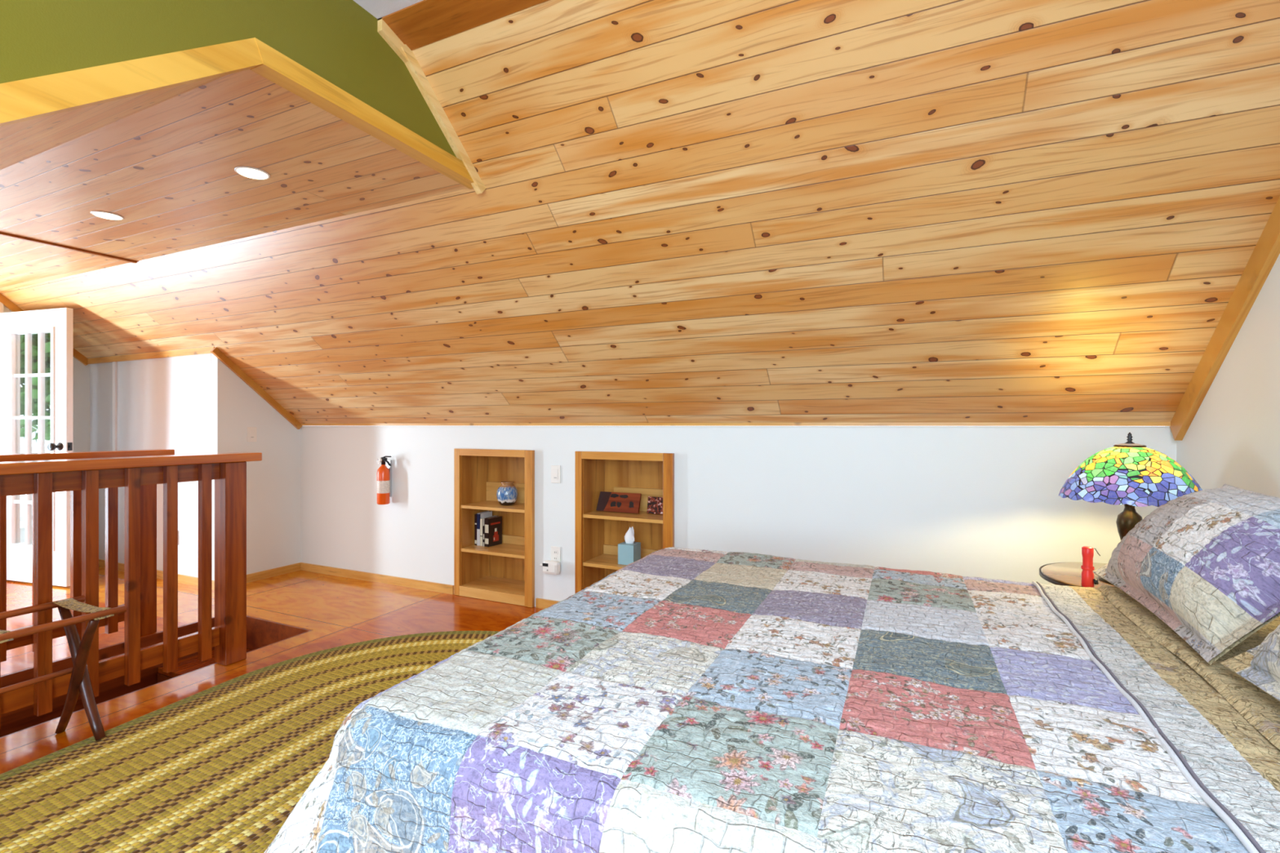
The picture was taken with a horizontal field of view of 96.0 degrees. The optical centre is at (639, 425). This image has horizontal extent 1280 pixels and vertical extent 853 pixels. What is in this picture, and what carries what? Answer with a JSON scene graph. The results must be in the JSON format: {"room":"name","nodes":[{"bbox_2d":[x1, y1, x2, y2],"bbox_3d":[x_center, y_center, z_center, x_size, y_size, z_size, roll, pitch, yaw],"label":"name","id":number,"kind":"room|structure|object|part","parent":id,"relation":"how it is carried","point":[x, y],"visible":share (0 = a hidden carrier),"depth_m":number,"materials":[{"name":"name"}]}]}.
{"room":"attic bedroom","nodes":[
{"label":"attic bedroom","id":0,"kind":"room"},
{"bbox_2d":[3,305,89,451],"bbox_3d":[-5.442,0.080,3.863,0.120,2.280,2.860,0,0,25],"label":"wall","id":1,"kind":"structure","parent":0,"point":[81,371],"depth_m":5.00,"materials":[{"name":"white paint"}]},
{"bbox_2d":[0,302,3,312],"bbox_3d":[-5.306,0.120,4.136,0.140,2.200,0.990,0,0,25],"label":"door","id":2,"kind":"structure","parent":1,"relation":"in","point":[1,304],"depth_m":4.54,"materials":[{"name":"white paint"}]},
{"bbox_2d":[0,307,73,586],"bbox_3d":[-4.654,0.164,4.402,0.782,2.088,0.119,0,0,16],"label":"glazed door","id":3,"kind":"structure","parent":2,"relation":"attached to","point":[37,346],"depth_m":4.42,"materials":[{"name":"white paint"}]},
{"bbox_3d":[-4.651,0.105,4.432,0.450,1.630,0.006,0,0,16],"label":"glass pane","id":4,"kind":"part","parent":3,"relation":"part of","materials":[{"name":"clear glass"}]},
{"bbox_3d":[-4.359,0.160,4.290,0.060,0.060,0.068,0,0,16],"label":"door knob","id":5,"kind":"part","parent":3,"relation":"part of","materials":[{"name":"black plastic"}]},
{"bbox_3d":[-4.276,0.160,4.323,0.013,0.060,0.028,0,0,16],"label":"latch plate","id":6,"kind":"part","parent":3,"relation":"part of","materials":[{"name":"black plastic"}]},
{"bbox_2d":[0,293,88,365],"bbox_3d":[-4.942,-0.785,4.776,0.025,0.528,0.603,0,0,25],"label":"trim","id":7,"kind":"structure","parent":1,"relation":"attached to","point":[6,303],"depth_m":4.62,"materials":[{"name":"brown wood"}]},
{"bbox_2d":[0,73,230,169],"bbox_3d":[-3.564,-0.575,2.111,4.760,1.050,1.250,0,0,25],"label":"ceiling","id":8,"kind":"structure","parent":0,"point":[23,140],"depth_m":1.69,"materials":[{"name":"brown wood"}]},
{"bbox_2d":[0,648,252,737],"bbox_3d":[-2.809,2.670,2.506,0.920,2.500,2.520,0,0,25],"label":"wall","id":9,"kind":"structure","parent":0,"point":[24,719],"depth_m":3.02,"materials":[{"name":"brown wood"}]},
{"bbox_2d":[89,353,210,577],"bbox_3d":[-4.002,0.320,4.724,1.775,1.800,0.090,0,0,25],"label":"wall","id":10,"kind":"structure","parent":0,"point":[164,402],"depth_m":4.60,"materials":[{"name":"paint"}]},
{"bbox_2d":[112,361,116,450],"bbox_3d":[-4.440,0.312,4.868,0.040,1.695,0.015,0,0,25],"label":"trim","id":11,"kind":"structure","parent":10,"relation":"attached to","point":[114,363],"depth_m":4.86,"materials":[{"name":"white paint"}]},
{"bbox_2d":[88,346,214,364],"bbox_3d":[-3.988,-0.557,4.654,1.860,0.045,0.025,0,0,25],"label":"trim","id":12,"kind":"structure","parent":10,"relation":"attached to","point":[198,351],"depth_m":4.59,"materials":[{"name":"brown wood"}]},
{"bbox_2d":[98,559,214,590],"bbox_3d":[-3.972,1.189,4.653,1.860,0.062,0.015,0,0,25],"label":"baseboard","id":13,"kind":"structure","parent":10,"relation":"attached to","point":[183,579],"depth_m":4.45,"materials":[{"name":"brown wood"}]},
{"bbox_2d":[0,0,456,157],"bbox_3d":[-1.688,-0.110,0.448,0.040,2.660,4.600,0,0,25],"label":"wall","id":14,"kind":"structure","parent":0,"point":[340,42],"depth_m":1.56,"materials":[{"name":"green paint"}]},
{"bbox_2d":[0,37,262,126],"bbox_3d":[-1.377,-0.572,1.108,0.061,1.064,1.260,0,0,25],"label":"trim","id":15,"kind":"structure","parent":14,"relation":"attached to","point":[28,99],"depth_m":1.36,"materials":[{"name":"brown wood"}]},
{"bbox_2d":[249,37,474,189],"bbox_3d":[-0.923,-1.073,2.091,0.063,0.062,0.965,0,0,25],"label":"trim","id":16,"kind":"structure","parent":14,"relation":"attached to","point":[277,68],"depth_m":1.94,"materials":[{"name":"brown wood"}]},
{"bbox_2d":[377,17,408,62],"bbox_3d":[-0.892,-1.394,2.099,0.022,0.092,0.135,0,0,25],"label":"trim","id":17,"kind":"structure","parent":14,"relation":"attached to","point":[385,32],"depth_m":2.07,"materials":[{"name":"brown wood"}]},
{"bbox_2d":[401,44,485,194],"bbox_3d":[-0.786,-1.212,2.323,0.028,0.406,0.463,0,0,25],"label":"trim","id":18,"kind":"structure","parent":14,"relation":"attached to","point":[412,64],"depth_m":2.29,"materials":[{"name":"brown wood"}]},
{"bbox_2d":[381,0,547,50],"bbox_3d":[0.349,-1.443,1.522,2.760,0.094,0.127,0,0,25],"label":"trim","id":19,"kind":"structure","parent":14,"relation":"attached to","point":[424,22],"depth_m":2.00,"materials":[{"name":"orange wood"}]},
{"bbox_2d":[0,69,468,291],"bbox_3d":[-3.103,-1.075,3.110,4.760,0.050,0.950,0,0,25],"label":"ceiling","id":20,"kind":"structure","parent":0,"point":[166,167],"depth_m":2.47,"materials":[{"name":"brown wood"}]},
{"bbox_2d":[0,231,137,263],"bbox_3d":[-3.438,-1.044,3.237,0.025,0.012,1.000,0,0,25],"label":"trim","id":21,"kind":"structure","parent":20,"relation":"attached to","point":[1,233],"depth_m":3.38,"materials":[{"name":"orange wood"}]},
{"bbox_2d":[90,210,124,220],"bbox_3d":[-2.661,-1.047,2.879,0.124,0.006,0.124,0,0,25],"label":"recessed light","id":22,"kind":"object","parent":20,"relation":"in","point":[104,215],"visible":1,"depth_m":2.87,"materials":[{"name":"white paint"}]},
{"bbox_2d":[234,165,270,179],"bbox_3d":[-1.611,-1.047,2.394,0.124,0.006,0.124,0,0,25],"label":"recessed light","id":23,"kind":"object","parent":20,"relation":"in","point":[246,171],"visible":1,"depth_m":2.38,"materials":[{"name":"white paint"}]},
{"bbox_2d":[210,353,301,580],"bbox_3d":[-3.038,0.331,4.588,0.080,1.779,0.650,0,0,25],"label":"wall","id":24,"kind":"structure","parent":0,"point":[273,482],"depth_m":4.58,"materials":[{"name":"white paint"}]},
{"bbox_2d":[246,426,256,441],"bbox_3d":[-3.030,0.072,4.498,0.010,0.116,0.072,0,0,25],"label":"light switch","id":25,"kind":"object","parent":24,"relation":"attached to","point":[251,431],"visible":1,"depth_m":4.49,"materials":[{"name":"white plastic"}]},
{"bbox_2d":[209,346,302,429],"bbox_3d":[-3.001,-0.271,4.544,0.025,0.610,0.699,0,0,25],"label":"trim","id":26,"kind":"structure","parent":24,"relation":"attached to","point":[215,351],"depth_m":4.50,"materials":[{"name":"brown wood"}]},
{"bbox_2d":[246,562,300,582],"bbox_3d":[-3.001,1.189,4.555,0.015,0.062,0.650,0,0,25],"label":"baseboard","id":27,"kind":"structure","parent":24,"relation":"attached to","point":[262,575],"depth_m":4.64,"materials":[{"name":"brown wood"}]},
{"bbox_2d":[0,566,543,774],"bbox_3d":[-2.345,1.320,1.433,7.780,0.200,6.040,0,0,25],"label":"floor","id":28,"kind":"structure","parent":0,"point":[339,611],"depth_m":3.56,"materials":[{"name":"brown wood"}]},
{"bbox_2d":[0,595,126,741],"bbox_3d":[-2.351,0.964,1.923,0.353,0.517,0.885,0,0,25],"label":"luggage rack","id":29,"kind":"object","parent":28,"relation":"on","point":[80,682],"visible":1,"depth_m":2.22,"materials":[{"name":"brown wood"}]},
{"bbox_3d":[-2.496,0.720,1.990,0.027,0.027,0.885,0,0,25],"label":"rod","id":30,"kind":"part","parent":29,"relation":"part of","materials":[{"name":"brown wood"}]},
{"bbox_3d":[-2.205,0.720,1.856,0.027,0.027,0.885,0,0,25],"label":"rod","id":31,"kind":"part","parent":29,"relation":"part of","materials":[{"name":"brown wood"}]},
{"bbox_3d":[-2.181,0.974,2.232,0.287,0.496,0.040,0,0,25],"label":"leg","id":32,"kind":"part","parent":29,"relation":"part of","materials":[{"name":"brown wood"}]},
{"bbox_3d":[-2.202,0.967,2.270,0.316,0.483,0.040,0,0,25],"label":"leg","id":33,"kind":"part","parent":29,"relation":"part of","materials":[{"name":"brown wood"}]},
{"bbox_2d":[0,448,174,662],"bbox_3d":[-3.281,0.682,2.570,0.150,1.074,2.020,0,0,25],"label":"stair railing","id":34,"kind":"object","parent":28,"relation":"on","point":[148,492],"visible":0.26,"depth_m":3.20,"materials":[{"name":"brown wood"}]},
{"bbox_3d":[-3.335,1.075,2.494,0.035,0.090,1.838,0,0,25],"label":"rail","id":35,"kind":"part","parent":34,"relation":"part of","materials":[{"name":"brown wood"}]},
{"bbox_3d":[-3.281,0.167,2.570,0.150,0.043,2.020,0,0,25],"label":"handrail","id":36,"kind":"part","parent":34,"relation":"part of","materials":[{"name":"brown wood"}]},
{"bbox_3d":[-2.912,0.704,3.369,0.100,1.030,0.102,0,0,25],"label":"newel post","id":37,"kind":"part","parent":34,"relation":"part of","materials":[{"name":"brown wood"}]},
{"bbox_2d":[0,452,262,728],"bbox_3d":[-2.486,0.682,2.184,0.150,1.074,1.985,0,0,25],"label":"stair railing","id":38,"kind":"object","parent":28,"relation":"on","point":[41,478],"visible":0.98,"depth_m":2.59,"materials":[{"name":"brown wood"}]},
{"bbox_3d":[-2.537,0.232,2.115,0.035,0.086,1.818,0,0,25],"label":"rail","id":39,"kind":"part","parent":38,"relation":"part of","materials":[{"name":"brown wood"}]},
{"bbox_3d":[-2.537,1.075,2.115,0.035,0.090,1.818,0,0,25],"label":"rail","id":40,"kind":"part","parent":38,"relation":"part of","materials":[{"name":"brown wood"}]},
{"bbox_3d":[-2.486,0.167,2.184,0.150,0.043,1.985,0,0,25],"label":"handrail","id":41,"kind":"part","parent":38,"relation":"part of","materials":[{"name":"brown wood"}]},
{"bbox_3d":[-2.119,0.704,2.981,0.100,1.030,0.102,0,0,25],"label":"newel post","id":42,"kind":"part","parent":38,"relation":"part of","materials":[{"name":"brown wood"}]},
{"bbox_2d":[0,615,312,738],"bbox_3d":[-2.809,1.321,2.506,0.800,0.199,2.400,0,0,25],"label":"stairwell opening","id":43,"kind":"object","parent":28,"relation":"in","point":[260,633],"visible":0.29,"depth_m":3.38,"materials":[{"name":"brown wood"}]},
{"bbox_2d":[0,631,499,852],"bbox_3d":[-1.178,1.212,1.793,2.198,0.008,3.268,0,0,25],"label":"braided rug","id":44,"kind":"object","parent":28,"relation":"on","point":[222,767],"visible":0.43,"depth_m":2.05,"materials":[{"name":"fabric"}]},
{"bbox_2d":[263,546,1279,852],"bbox_3d":[0.469,0.863,1.299,2.309,0.740,1.966,0,0,25],"label":"bed","id":45,"kind":"object","parent":44,"relation":"on","point":[680,700],"visible":0.91,"depth_m":0.98,"materials":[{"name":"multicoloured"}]},
{"bbox_2d":[1093,484,1279,665],"bbox_3d":[1.465,0.328,1.461,0.334,0.316,0.790,0,0,25],"label":"pillow sham","id":46,"kind":"object","parent":45,"relation":"on","point":[1206,563],"visible":1,"depth_m":1.30,"materials":[{"name":"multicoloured fabric"}]},
{"bbox_2d":[1220,624,1279,702],"bbox_3d":[1.155,0.323,0.750,0.333,0.318,0.740,0,0,25],"label":"pillow sham","id":47,"kind":"object","parent":45,"relation":"on","point":[1260,665],"visible":1,"depth_m":1.04,"materials":[{"name":"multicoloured fabric"}]},
{"bbox_2d":[453,448,534,607],"bbox_3d":[-0.961,0.693,4.132,0.681,1.050,0.324,0,0,25],"label":"bookcase","id":48,"kind":"object","parent":28,"relation":"on","point":[504,572],"visible":0.84,"depth_m":4.15,"materials":[{"name":"brown wood"}]},
{"bbox_3d":[-1.224,0.699,4.264,0.012,1.038,0.280,0,0,25],"label":"panel","id":49,"kind":"part","parent":48,"relation":"part of","materials":[{"name":"brown wood"}]},
{"bbox_2d":[474,514,476,545],"bbox_3d":[-1.180,0.768,4.298,0.026,0.225,0.131,0,0,25],"label":"book","id":50,"kind":"object","parent":48,"relation":"on","point":[475,515],"visible":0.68,"depth_m":4.24,"materials":[{"name":"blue paper"}]},
{"bbox_2d":[480,518,482,546],"bbox_3d":[-1.128,0.782,4.263,0.026,0.198,0.141,0,0,25],"label":"book","id":51,"kind":"object","parent":48,"relation":"on","point":[481,519],"visible":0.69,"depth_m":4.20,"materials":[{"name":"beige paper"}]},
{"bbox_2d":[476,511,492,545],"bbox_3d":[-1.155,0.763,4.279,0.032,0.235,0.136,0,0,25],"label":"book","id":52,"kind":"object","parent":48,"relation":"on","point":[483,514],"visible":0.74,"depth_m":4.22,"materials":[{"name":"white paper"}]},
{"bbox_2d":[482,515,495,546],"bbox_3d":[-1.108,0.778,4.252,0.015,0.205,0.141,0,0,25],"label":"book","id":53,"kind":"object","parent":48,"relation":"on","point":[483,518],"visible":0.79,"depth_m":4.19,"materials":[{"name":"white paper"}]},
{"bbox_3d":[-1.027,0.192,4.005,0.571,0.048,0.022,0,0,25],"label":"rail","id":54,"kind":"part","parent":48,"relation":"part of","materials":[{"name":"brown wood"}]},
{"bbox_2d":[484,515,502,546],"bbox_3d":[-1.077,0.778,4.233,0.040,0.205,0.136,0,0,31],"label":"book","id":55,"kind":"object","parent":48,"relation":"on","point":[493,525],"visible":1,"depth_m":4.21,"materials":[{"name":"black paper"}]},
{"bbox_2d":[493,534,498,542],"bbox_3d":[-1.057,0.829,4.228,0.007,0.045,0.055,0,0,25],"label":"print","id":56,"kind":"object","parent":55,"relation":"attached to","point":[495,537],"depth_m":4.23,"materials":[{"name":"red paper"}]},
{"bbox_3d":[-0.896,0.699,4.274,0.601,1.038,0.012,0,0,25],"label":"panel","id":57,"kind":"part","parent":48,"relation":"part of","materials":[{"name":"brown wood"}]},
{"bbox_2d":[496,481,517,505],"bbox_3d":[-0.955,0.489,4.140,0.152,0.164,0.152,0,0,25],"label":"vase","id":58,"kind":"object","parent":48,"relation":"on","point":[507,492],"visible":1,"depth_m":4.09,"materials":[{"name":"blue ceramic"}]},
{"bbox_2d":[574,451,674,593],"bbox_3d":[-0.047,0.693,3.711,0.678,1.050,0.324,0,0,25],"label":"bookcase","id":59,"kind":"object","parent":28,"relation":"on","point":[597,534],"visible":0.52,"depth_m":3.79,"materials":[{"name":"brown wood"}]},
{"bbox_3d":[-0.309,0.699,3.842,0.012,1.038,0.280,0,0,25],"label":"panel","id":60,"kind":"part","parent":59,"relation":"part of","materials":[{"name":"brown wood"}]},
{"bbox_2d":[595,491,641,513],"bbox_3d":[-0.141,0.506,3.779,0.310,0.129,0.050,0,0,25],"label":"carved plaque","id":61,"kind":"object","parent":59,"relation":"on","point":[619,502],"visible":1,"depth_m":3.77,"materials":[{"name":"red wood"}]},
{"bbox_3d":[-0.113,0.192,3.583,0.568,0.048,0.022,0,0,25],"label":"rail","id":62,"kind":"part","parent":59,"relation":"part of","materials":[{"name":"brown wood"}]},
{"bbox_2d":[617,526,640,564],"bbox_3d":[-0.067,0.763,3.676,0.110,0.236,0.110,0,0,25],"label":"tissue box","id":63,"kind":"object","parent":59,"relation":"on","point":[628,551],"visible":0.92,"depth_m":3.64,"materials":[{"name":"teal cardboard"}]},
{"bbox_3d":[0.018,0.699,3.852,0.598,1.038,0.012,0,0,25],"label":"panel","id":64,"kind":"part","parent":59,"relation":"part of","materials":[{"name":"brown wood"}]},
{"bbox_2d":[646,496,662,514],"bbox_3d":[0.128,0.516,3.692,0.170,0.108,0.033,0,0,25],"label":"patterned box","id":65,"kind":"object","parent":59,"relation":"on","point":[655,504],"visible":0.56,"depth_m":3.70,"materials":[{"name":"multicoloured cardboard"}]},
{"bbox_2d":[1039,562,1114,587],"bbox_3d":[1.790,0.889,2.104,0.547,0.655,0.547,0,0,25],"label":"bedside table","id":66,"kind":"object","parent":28,"relation":"on","point":[1064,574],"visible":0.2,"depth_m":2.19,"materials":[{"name":"brown wood"}]},
{"bbox_2d":[1080,546,1100,587],"bbox_3d":[1.560,0.492,1.996,0.037,0.138,0.051,0,0,-28],"label":"torch","id":67,"kind":"object","parent":66,"relation":"on","point":[1087,553],"visible":0.95,"depth_m":1.99,"materials":[{"name":"red plastic"}]},
{"bbox_2d":[1080,565,1098,584],"bbox_3d":[1.560,0.520,1.999,0.047,0.059,0.040,0,0,25],"label":"switch","id":68,"kind":"object","parent":67,"relation":"attached to","point":[1087,575],"depth_m":1.99,"materials":[{"name":"red plastic"}]},
{"bbox_2d":[1058,432,1203,584],"bbox_3d":[1.749,0.293,2.057,0.411,0.538,0.411,0,0,8],"label":"table lamp","id":69,"kind":"object","parent":66,"relation":"on","point":[1131,474],"visible":0.88,"depth_m":1.96,"materials":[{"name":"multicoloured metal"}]},
{"bbox_3d":[1.749,0.172,2.057,0.411,0.189,0.411,0,0,25],"label":"lamp shade","id":70,"kind":"part","parent":69,"relation":"part of","materials":[{"name":"multicoloured glass"}]},
{"bbox_2d":[353,0,422,18],"bbox_3d":[-0.525,-1.470,-0.375,2.760,0.060,4.080,0,0,25],"label":"ceiling","id":71,"kind":"structure","parent":0,"point":[379,9],"depth_m":1.98,"materials":[{"name":"paint"}]},
{"bbox_2d":[0,0,1279,423],"bbox_3d":[-1.464,-0.728,3.321,7.560,1.456,1.635,0,0,25],"label":"ceiling","id":72,"kind":"structure","parent":0,"point":[720,211],"depth_m":2.26,"materials":[{"name":"brown wood"}]},
{"bbox_2d":[301,426,1176,606],"bbox_3d":[-0.252,0.613,3.728,5.700,1.215,0.120,0,0,25],"label":"wall","id":73,"kind":"structure","parent":0,"point":[971,501],"depth_m":3.19,"materials":[{"name":"white paint"}]},
{"bbox_2d":[376,455,391,504],"bbox_3d":[-1.938,0.415,4.366,0.105,0.367,0.134,0,0,-22],"label":"fire extinguisher","id":74,"kind":"object","parent":73,"relation":"attached to","point":[384,482],"visible":1,"depth_m":4.34,"materials":[{"name":"orange metal"}]},
{"bbox_3d":[-1.912,0.269,4.347,0.091,0.076,0.022,0,0,30],"label":"handle","id":75,"kind":"part","parent":74,"relation":"part of","materials":[{"name":"black plastic"}]},
{"bbox_2d":[300,562,559,608],"bbox_3d":[-0.287,1.189,3.670,5.685,0.062,0.015,0,0,25],"label":"baseboard","id":76,"kind":"structure","parent":73,"relation":"attached to","point":[541,603],"depth_m":4.41,"materials":[{"name":"brown wood"}]},
{"bbox_2d":[301,422,608,426],"bbox_3d":[-1.523,-0.008,4.239,2.915,0.024,0.016,0,0,25],"label":"trim","id":77,"kind":"structure","parent":73,"relation":"attached to","point":[495,424],"depth_m":4.07,"materials":[{"name":"brown wood"}]},
{"bbox_2d":[539,560,559,574],"bbox_3d":[-0.592,0.931,3.777,0.148,0.087,0.056,0,0,25],"label":"plug","id":78,"kind":"object","parent":73,"relation":"attached to","point":[553,567],"visible":1,"depth_m":3.75,"materials":[{"name":"white plastic"}]},
{"bbox_2d":[551,465,560,483],"bbox_3d":[-0.556,0.323,3.796,0.072,0.116,0.010,0,0,25],"label":"light switch","id":79,"kind":"object","parent":73,"relation":"attached to","point":[555,469],"visible":1,"depth_m":3.79,"materials":[{"name":"white plastic"}]},
{"bbox_2d":[551,546,560,564],"bbox_3d":[-0.556,0.858,3.796,0.072,0.116,0.009,0,0,25],"label":"wall outlet","id":80,"kind":"object","parent":73,"relation":"attached to","point":[555,551],"visible":0.91,"depth_m":3.79,"materials":[{"name":"white plastic"}]},
{"bbox_2d":[608,422,1170,426],"bbox_3d":[1.043,-0.008,3.056,2.735,0.024,0.016,0,0,25],"label":"trim","id":81,"kind":"structure","parent":73,"relation":"attached to","point":[949,424],"depth_m":2.89,"materials":[{"name":"brown wood"}]},
{"bbox_2d":[1176,253,1279,497],"bbox_3d":[1.151,-0.180,-0.178,0.120,2.800,6.040,0,0,25],"label":"wall","id":82,"kind":"structure","parent":0,"point":[1233,438],"depth_m":1.97,"materials":[{"name":"white paint"}]},
{"bbox_2d":[1169,196,1279,440],"bbox_3d":[1.949,-0.664,1.725,0.025,1.458,1.675,0,0,25],"label":"trim","id":83,"kind":"structure","parent":82,"relation":"attached to","point":[1266,251],"depth_m":2.02,"materials":[{"name":"brown wood"}]}
]}

